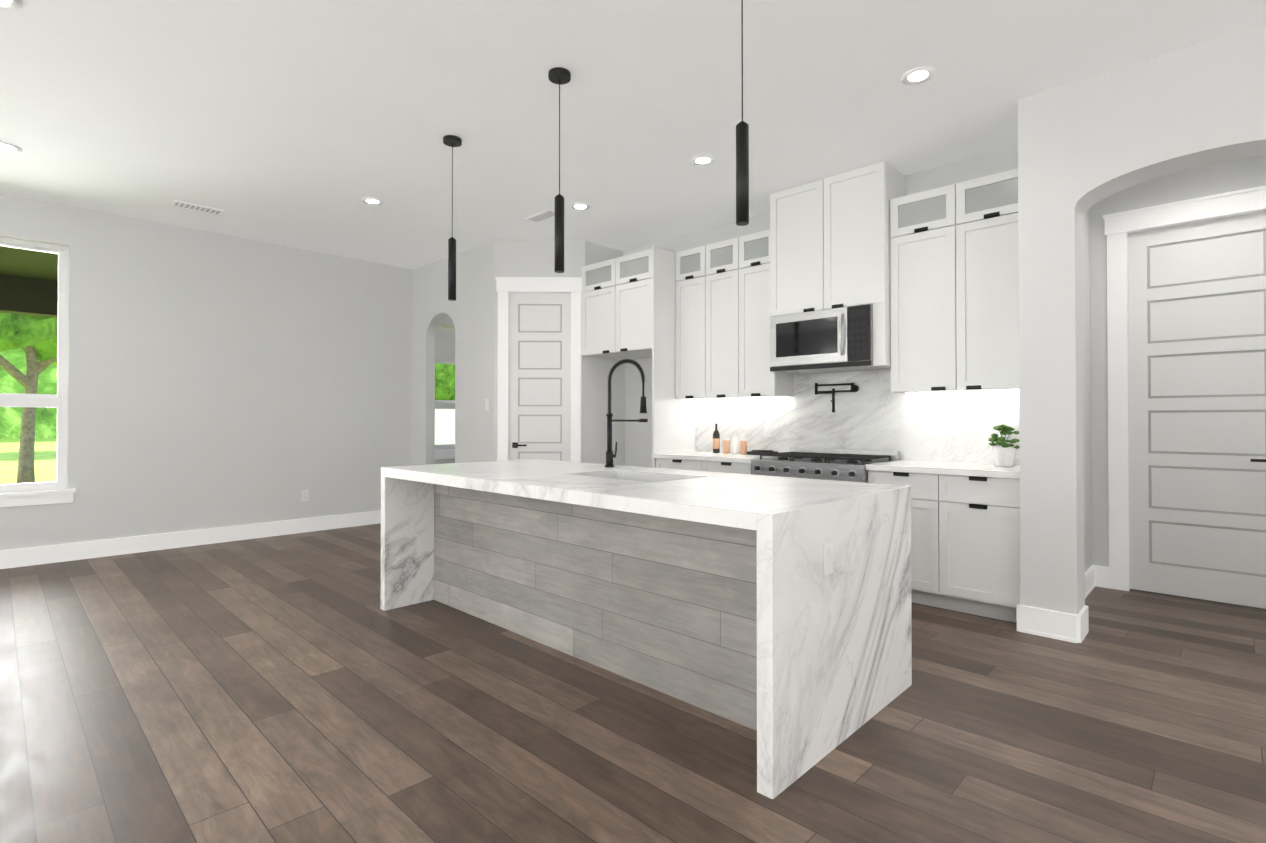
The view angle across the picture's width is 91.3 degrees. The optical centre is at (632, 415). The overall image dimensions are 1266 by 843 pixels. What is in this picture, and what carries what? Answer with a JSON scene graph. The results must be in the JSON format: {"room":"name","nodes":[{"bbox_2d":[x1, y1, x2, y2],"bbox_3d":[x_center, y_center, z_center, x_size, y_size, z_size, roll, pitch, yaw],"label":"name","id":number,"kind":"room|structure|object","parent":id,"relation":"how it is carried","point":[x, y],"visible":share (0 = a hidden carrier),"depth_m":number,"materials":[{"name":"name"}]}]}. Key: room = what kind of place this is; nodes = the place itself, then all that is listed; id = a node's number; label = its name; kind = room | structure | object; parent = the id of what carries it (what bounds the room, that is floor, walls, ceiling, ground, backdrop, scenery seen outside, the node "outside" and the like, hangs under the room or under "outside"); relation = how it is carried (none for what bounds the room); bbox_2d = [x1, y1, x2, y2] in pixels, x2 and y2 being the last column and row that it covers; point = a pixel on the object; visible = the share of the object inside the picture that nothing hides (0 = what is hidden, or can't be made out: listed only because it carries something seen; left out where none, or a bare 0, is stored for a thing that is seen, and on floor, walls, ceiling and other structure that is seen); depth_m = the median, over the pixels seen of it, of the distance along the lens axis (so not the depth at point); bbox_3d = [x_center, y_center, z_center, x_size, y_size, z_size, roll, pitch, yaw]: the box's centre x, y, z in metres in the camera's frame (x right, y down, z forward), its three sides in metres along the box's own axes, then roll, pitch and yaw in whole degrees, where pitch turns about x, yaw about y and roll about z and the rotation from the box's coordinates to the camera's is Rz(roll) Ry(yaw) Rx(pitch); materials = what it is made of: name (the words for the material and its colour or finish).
{"room":"kitchen","nodes":[
{"label":"kitchen","id":0,"kind":"room"},
{"bbox_2d":[0,246,57,317],"bbox_3d":[-7.548,-0.151,5.108,3.136,3.319,9.300,0,-1,44],"label":"porch roof","id":1,"kind":"structure","parent":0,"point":[28,282],"depth_m":7.28,"materials":[{"name":"brown"}]},
{"bbox_2d":[0,193,497,550],"bbox_3d":[-4.480,-0.274,5.912,0.150,3.080,8.720,0,-1,44],"label":"wall","id":2,"kind":"structure","parent":0,"point":[216,381],"depth_m":6.27,"materials":[{"name":"paint"}]},
{"bbox_2d":[0,237,75,506],"bbox_3d":[-5.254,-0.363,5.069,0.180,2.235,1.030,0,-1,44],"label":"living room window","id":3,"kind":"structure","parent":2,"relation":"in","point":[59,400],"depth_m":5.37,"materials":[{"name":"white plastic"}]},
{"bbox_2d":[301,490,308,500],"bbox_3d":[-3.567,0.873,6.731,0.009,0.120,0.075,0,-1,44],"label":"outlet","id":4,"kind":"object","parent":2,"relation":"attached to","point":[304,495],"visible":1,"depth_m":6.73,"materials":[{"name":"white plastic"}]},
{"bbox_2d":[435,325,454,458],"bbox_3d":[-2.408,-0.303,8.013,0.180,1.725,0.760,0,-1,44],"label":"window","id":5,"kind":"structure","parent":2,"relation":"in","point":[440,453],"depth_m":8.00,"materials":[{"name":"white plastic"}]},
{"bbox_2d":[435,328,454,363],"bbox_3d":[-2.412,-0.891,8.021,0.012,0.450,0.560,0,-1,44],"label":"window blind","id":6,"kind":"object","parent":5,"relation":"attached to","point":[444,346],"visible":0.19,"depth_m":8.00,"materials":[{"name":"white fabric"}]},
{"bbox_2d":[512,240,619,355],"bbox_3d":[-0.661,-0.268,6.567,0.470,3.080,1.050,0,-1,44],"label":"wall","id":7,"kind":"structure","parent":0,"point":[534,258],"depth_m":6.41,"materials":[{"name":"paint"}]},
{"bbox_2d":[485,399,489,410],"bbox_3d":[-1.520,-0.109,6.462,0.075,0.120,0.012,0,-1,44],"label":"light switch","id":8,"kind":"object","parent":7,"relation":"attached to","point":[487,404],"visible":1,"depth_m":6.46,"materials":[{"name":"white plastic"}]},
{"bbox_2d":[508,293,570,461],"bbox_3d":[-0.959,-0.005,6.423,0.500,2.528,0.486,0,-1,44],"label":"pantry door","id":9,"kind":"structure","parent":7,"relation":"in","point":[540,376],"depth_m":6.41,"materials":[{"name":"paint"}]},
{"bbox_2d":[0,185,1265,642],"bbox_3d":[-0.630,-0.119,2.369,10.310,2.710,8.980,0,-1,44],"label":"trim","id":10,"kind":"structure","parent":7,"relation":"attached to","point":[1068,627],"depth_m":4.48,"materials":[{"name":"paint"}]},
{"bbox_2d":[0,523,1265,842],"bbox_3d":[-0.466,1.288,2.526,10.610,0.100,9.750,0,-1,44],"label":"floor","id":11,"kind":"structure","parent":0,"point":[300,687],"depth_m":2.44,"materials":[{"name":"brown wood"}]},
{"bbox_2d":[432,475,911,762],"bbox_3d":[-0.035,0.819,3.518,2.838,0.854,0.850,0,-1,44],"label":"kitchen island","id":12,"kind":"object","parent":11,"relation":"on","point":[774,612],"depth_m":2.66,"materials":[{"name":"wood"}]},
{"bbox_2d":[384,459,899,530],"bbox_3d":[-0.174,0.361,3.427,2.770,0.060,1.200,0,-1,44],"label":"island countertop","id":13,"kind":"structure","parent":12,"relation":"on","point":[742,502],"depth_m":2.79,"materials":[{"name":"white stone"}]},
{"bbox_2d":[605,359,647,466],"bbox_3d":[-0.046,-0.013,3.944,0.302,0.694,0.120,0,-1,44],"label":"faucet","id":14,"kind":"object","parent":13,"relation":"on","point":[610,455],"visible":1,"depth_m":3.98,"materials":[{"name":"black metal"}]},
{"bbox_2d":[652,457,707,470],"bbox_3d":[0.626,0.827,5.659,0.585,0.874,0.607,0,-1,44],"label":"base cabinet","id":15,"kind":"object","parent":11,"relation":"on","point":[657,462],"depth_m":5.45,"materials":[{"name":"paint"}]},
{"bbox_2d":[652,449,777,464],"bbox_3d":[0.776,0.369,5.496,1.073,0.040,0.637,0,-1,44],"label":"countertop","id":16,"kind":"structure","parent":15,"relation":"on","point":[737,459],"depth_m":5.33,"materials":[{"name":"white stone"}]},
{"bbox_2d":[713,424,719,452],"bbox_3d":[0.767,0.214,5.703,0.067,0.270,0.066,0,-1,44],"label":"oil bottle","id":17,"kind":"object","parent":16,"relation":"on","point":[716,441],"visible":1,"depth_m":5.68,"materials":[{"name":"black glass"}]},
{"bbox_2d":[723,437,729,453],"bbox_3d":[0.854,0.274,5.634,0.060,0.150,0.058,0,-1,44],"label":"spice jar","id":18,"kind":"object","parent":16,"relation":"on","point":[726,445],"visible":1,"depth_m":5.61,"materials":[{"name":"orange glass"}]},
{"bbox_2d":[732,437,738,453],"bbox_3d":[0.925,0.273,5.578,0.060,0.150,0.058,0,-1,44],"label":"spice jar","id":19,"kind":"object","parent":16,"relation":"on","point":[735,445],"visible":1,"depth_m":5.56,"materials":[{"name":"white ceramic"}]},
{"bbox_2d":[740,437,746,453],"bbox_3d":[0.983,0.273,5.508,0.060,0.150,0.058,0,-1,44],"label":"spice jar","id":20,"kind":"object","parent":16,"relation":"on","point":[743,445],"visible":0.98,"depth_m":5.49,"materials":[{"name":"orange glass"}]},
{"bbox_2d":[747,450,777,454],"bbox_3d":[1.133,0.327,5.419,0.220,0.041,0.160,0,-1,44],"label":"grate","id":21,"kind":"object","parent":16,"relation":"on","point":[755,452],"visible":0.83,"depth_m":5.37,"materials":[{"name":"black metal"}]},
{"bbox_2d":[708,461,750,473],"bbox_3d":[0.962,0.824,5.333,0.584,0.874,0.607,0,-1,44],"label":"base cabinet","id":22,"kind":"object","parent":11,"relation":"on","point":[713,466],"depth_m":5.09,"materials":[{"name":"paint"}]},
{"bbox_2d":[751,447,899,482],"bbox_3d":[1.458,0.764,4.766,0.910,0.985,0.695,0,-1,44],"label":"range","id":23,"kind":"object","parent":11,"relation":"on","point":[849,465],"visible":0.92,"depth_m":4.66,"materials":[{"name":"silver metal"}]},
{"bbox_2d":[866,469,951,609],"bbox_3d":[2.019,0.816,4.312,0.519,0.874,0.607,0,-1,44],"label":"base cabinet","id":24,"kind":"object","parent":11,"relation":"on","point":[931,498],"depth_m":4.01,"materials":[{"name":"paint"}]},
{"bbox_2d":[948,477,1019,622],"bbox_3d":[2.309,0.813,4.032,0.519,0.874,0.607,0,-1,44],"label":"base cabinet","id":25,"kind":"object","parent":11,"relation":"on","point":[985,510],"depth_m":3.78,"materials":[{"name":"paint"}]},
{"bbox_2d":[866,461,1019,480],"bbox_3d":[2.153,0.357,4.165,0.922,0.040,0.637,0,-1,44],"label":"countertop","id":26,"kind":"structure","parent":25,"relation":"on","point":[945,468],"depth_m":4.02,"materials":[{"name":"white stone"}]},
{"bbox_2d":[988,424,1018,466],"bbox_3d":[2.431,0.197,4.056,0.192,0.277,0.196,0,-1,44],"label":"herb plant","id":27,"kind":"object","parent":26,"relation":"on","point":[1004,454],"visible":1,"depth_m":4.03,"materials":[{"name":"green plant"}]},
{"bbox_2d":[0,0,1265,268],"bbox_3d":[-0.466,-1.902,2.553,10.610,0.120,9.750,0,-1,44],"label":"ceiling","id":28,"kind":"structure","parent":0,"point":[304,124],"depth_m":3.62,"materials":[{"name":"paint"}]},
{"bbox_2d":[0,142,22,151],"bbox_3d":[-4.263,-1.824,4.200,0.176,0.010,0.176,0,-1,44],"label":"recessed light","id":29,"kind":"object","parent":28,"relation":"in","point":[4,146],"visible":0.96,"depth_m":4.21,"materials":[{"name":"paint"}]},
{"bbox_2d":[0,0,22,8],"bbox_3d":[-2.788,-1.836,2.704,0.176,0.010,0.176,0,-1,44],"label":"recessed light","id":30,"kind":"object","parent":28,"relation":"in","point":[13,4],"visible":1,"depth_m":2.76,"materials":[{"name":"paint"}]},
{"bbox_2d":[171,200,223,214],"bbox_3d":[-3.810,-1.813,5.417,0.160,0.009,0.360,0,-1,44],"label":"ceiling vent","id":31,"kind":"object","parent":28,"relation":"in","point":[181,204],"visible":1,"depth_m":5.39,"materials":[{"name":"metal"}]},
{"bbox_2d":[361,197,382,204],"bbox_3d":[-2.209,-1.815,5.246,0.176,0.010,0.176,0,-1,44],"label":"recessed light","id":32,"kind":"object","parent":28,"relation":"in","point":[371,201],"visible":0.96,"depth_m":5.24,"materials":[{"name":"paint"}]},
{"bbox_2d":[443,135,461,300],"bbox_3d":[-1.196,-1.295,4.095,0.120,1.068,0.120,0,-1,44],"label":"pendant light","id":33,"kind":"object","parent":28,"relation":"hanging from","point":[452,141],"visible":1,"depth_m":4.07,"materials":[{"name":"black metal"}]},
{"bbox_2d":[524,209,554,222],"bbox_3d":[-0.815,-1.811,5.637,0.360,0.009,0.160,0,-1,44],"label":"ceiling vent","id":34,"kind":"object","parent":28,"relation":"in","point":[547,214],"visible":0.88,"depth_m":5.63,"materials":[{"name":"metal"}]},
{"bbox_2d":[548,67,570,272],"bbox_3d":[-0.394,-1.302,3.320,0.120,1.068,0.120,0,-1,44],"label":"pendant light","id":35,"kind":"object","parent":28,"relation":"hanging from","point":[559,75],"visible":1,"depth_m":3.30,"materials":[{"name":"black metal"}]},
{"bbox_2d":[570,203,589,209],"bbox_3d":[-0.457,-1.814,5.375,0.176,0.010,0.176,0,-1,44],"label":"recessed light","id":36,"kind":"object","parent":28,"relation":"in","point":[580,206],"visible":0.98,"depth_m":5.37,"materials":[{"name":"paint"}]},
{"bbox_2d":[691,155,714,165],"bbox_3d":[0.499,-1.822,4.422,0.176,0.010,0.176,0,-1,44],"label":"recessed light","id":37,"kind":"object","parent":28,"relation":"in","point":[701,160],"visible":1,"depth_m":4.42,"materials":[{"name":"paint"}]},
{"bbox_2d":[736,0,748,225],"bbox_3d":[0.443,-1.308,2.511,0.120,1.068,0.120,0,-1,44],"label":"pendant light","id":38,"kind":"object","parent":28,"relation":"hanging from","point":[742,172],"visible":1,"depth_m":2.49,"materials":[{"name":"black metal"}]},
{"bbox_2d":[900,66,935,84],"bbox_3d":[1.536,-1.831,3.336,0.176,0.010,0.176,0,-1,44],"label":"recessed light","id":39,"kind":"object","parent":28,"relation":"in","point":[918,75],"visible":1,"depth_m":3.33,"materials":[{"name":"paint"}]},
{"bbox_2d":[620,147,1011,466],"bbox_3d":[1.240,-0.276,5.606,4.520,3.080,0.210,0,-1,44],"label":"wall","id":40,"kind":"structure","parent":0,"point":[638,435],"depth_m":6.06,"materials":[{"name":"paint"}]},
{"bbox_2d":[580,246,671,360],"bbox_3d":[0.040,-1.071,6.241,0.993,0.920,0.607,0,-1,44],"label":"upper cabinet","id":41,"kind":"object","parent":40,"relation":"attached to","point":[627,299],"depth_m":5.92,"materials":[{"name":"paint"}]},
{"bbox_2d":[672,244,711,400],"bbox_3d":[0.662,-0.850,5.832,0.416,1.390,0.327,0,-1,44],"label":"upper cabinet","id":42,"kind":"object","parent":40,"relation":"attached to","point":[691,268],"depth_m":5.73,"materials":[{"name":"paint"}]},
{"bbox_2d":[712,236,759,400],"bbox_3d":[0.898,-0.851,5.604,0.473,1.390,0.327,0,-1,44],"label":"upper cabinet","id":43,"kind":"object","parent":40,"relation":"attached to","point":[727,255],"depth_m":5.45,"materials":[{"name":"paint"}]},
{"bbox_2d":[744,230,795,400],"bbox_3d":[1.134,-0.853,5.376,0.416,1.390,0.327,0,-1,44],"label":"upper cabinet","id":44,"kind":"object","parent":40,"relation":"attached to","point":[759,381],"depth_m":5.24,"materials":[{"name":"paint"}]},
{"bbox_2d":[768,161,905,320],"bbox_3d":[1.596,-1.307,4.877,0.938,1.008,0.407,0,-1,44],"label":"upper cabinet","id":45,"kind":"object","parent":40,"relation":"attached to","point":[830,238],"depth_m":4.68,"materials":[{"name":"paint"}]},
{"bbox_2d":[770,304,890,373],"bbox_3d":[1.531,-0.577,4.854,0.824,0.445,0.483,0,-1,44],"label":"microwave","id":46,"kind":"object","parent":45,"relation":"attached to","point":[832,340],"visible":0.98,"depth_m":4.70,"materials":[{"name":"silver metal"}]},
{"bbox_2d":[696,369,1019,464],"bbox_3d":[1.661,-0.002,5.076,2.893,0.694,0.016,0,-1,44],"label":"backsplash","id":47,"kind":"structure","parent":40,"relation":"attached to","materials":[{"name":"stone"}]},
{"bbox_2d":[710,423,716,435],"bbox_3d":[0.768,0.136,5.920,0.075,0.120,0.009,0,-1,44],"label":"outlet","id":48,"kind":"object","parent":47,"relation":"attached to","point":[712,427],"visible":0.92,"depth_m":5.93,"materials":[{"name":"white plastic"}]},
{"bbox_2d":[764,423,771,436],"bbox_3d":[1.199,0.133,5.503,0.075,0.120,0.009,0,-1,44],"label":"outlet","id":49,"kind":"object","parent":47,"relation":"attached to","point":[767,429],"visible":1,"depth_m":5.50,"materials":[{"name":"white plastic"}]},
{"bbox_2d":[815,383,858,411],"bbox_3d":[1.617,-0.144,4.989,0.341,0.245,0.170,0,-1,44],"label":"pot filler","id":50,"kind":"object","parent":47,"relation":"attached to","point":[854,388],"visible":1,"depth_m":4.95,"materials":[{"name":"black metal"}]},
{"bbox_2d":[888,168,1018,396],"bbox_3d":[2.278,-0.863,4.270,0.874,1.390,0.327,0,-1,44],"label":"upper cabinet","id":51,"kind":"object","parent":40,"relation":"attached to","point":[932,276],"depth_m":4.16,"materials":[{"name":"paint"}]},
{"bbox_2d":[1012,23,1265,614],"bbox_3d":[3.735,-0.304,2.317,3.920,3.080,0.250,0,-1,44],"label":"wall","id":52,"kind":"structure","parent":0,"point":[1189,122],"depth_m":3.46,"materials":[{"name":"paint"}]},
{"bbox_2d":[1127,211,1265,608],"bbox_3d":[3.838,-0.035,4.152,0.815,2.548,0.100,0,-1,44],"label":"hall door","id":53,"kind":"structure","parent":52,"relation":"in","point":[1197,392],"depth_m":4.18,"materials":[{"name":"paint"}]},
{"label":"outside","id":54,"kind":"structure","parent":0,"visible":0},
{"bbox_2d":[0,438,56,483],"bbox_3d":[-21.011,1.804,33.896,62.537,0.100,100.000,0,-1,44],"label":"lawn","id":55,"kind":"structure","parent":54,"point":[45,460],"depth_m":22.64,"materials":[{"name":"green plant"}]},
{"bbox_2d":[0,313,57,482],"bbox_3d":[-13.827,-2.574,13.652,5.502,8.251,7.939,0,-1,44],"label":"tree","id":56,"kind":"object","parent":55,"relation":"on","point":[34,339],"visible":0.08,"depth_m":13.77,"materials":[{"name":"green plant"}]},
{"bbox_2d":[435,409,454,444],"bbox_3d":[5.588,0.774,24.601,0.115,1.799,36.400,0,-1,44],"label":"fence","id":57,"kind":"object","parent":55,"relation":"on","point":[444,426],"depth_m":14.27,"materials":[{"name":"white"}]},
{"bbox_2d":[435,363,454,399],"bbox_3d":[-8.380,-3.565,34.650,8.297,10.649,9.044,0,-1,44],"label":"tree","id":58,"kind":"object","parent":55,"relation":"on","point":[444,381],"visible":0.04,"depth_m":33.24,"materials":[{"name":"green plant"}]},
{"bbox_2d":[0,348,56,438],"bbox_3d":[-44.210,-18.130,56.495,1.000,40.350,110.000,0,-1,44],"label":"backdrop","id":59,"kind":"structure","parent":54,"point":[45,422],"depth_m":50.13,"materials":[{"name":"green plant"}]}
]}

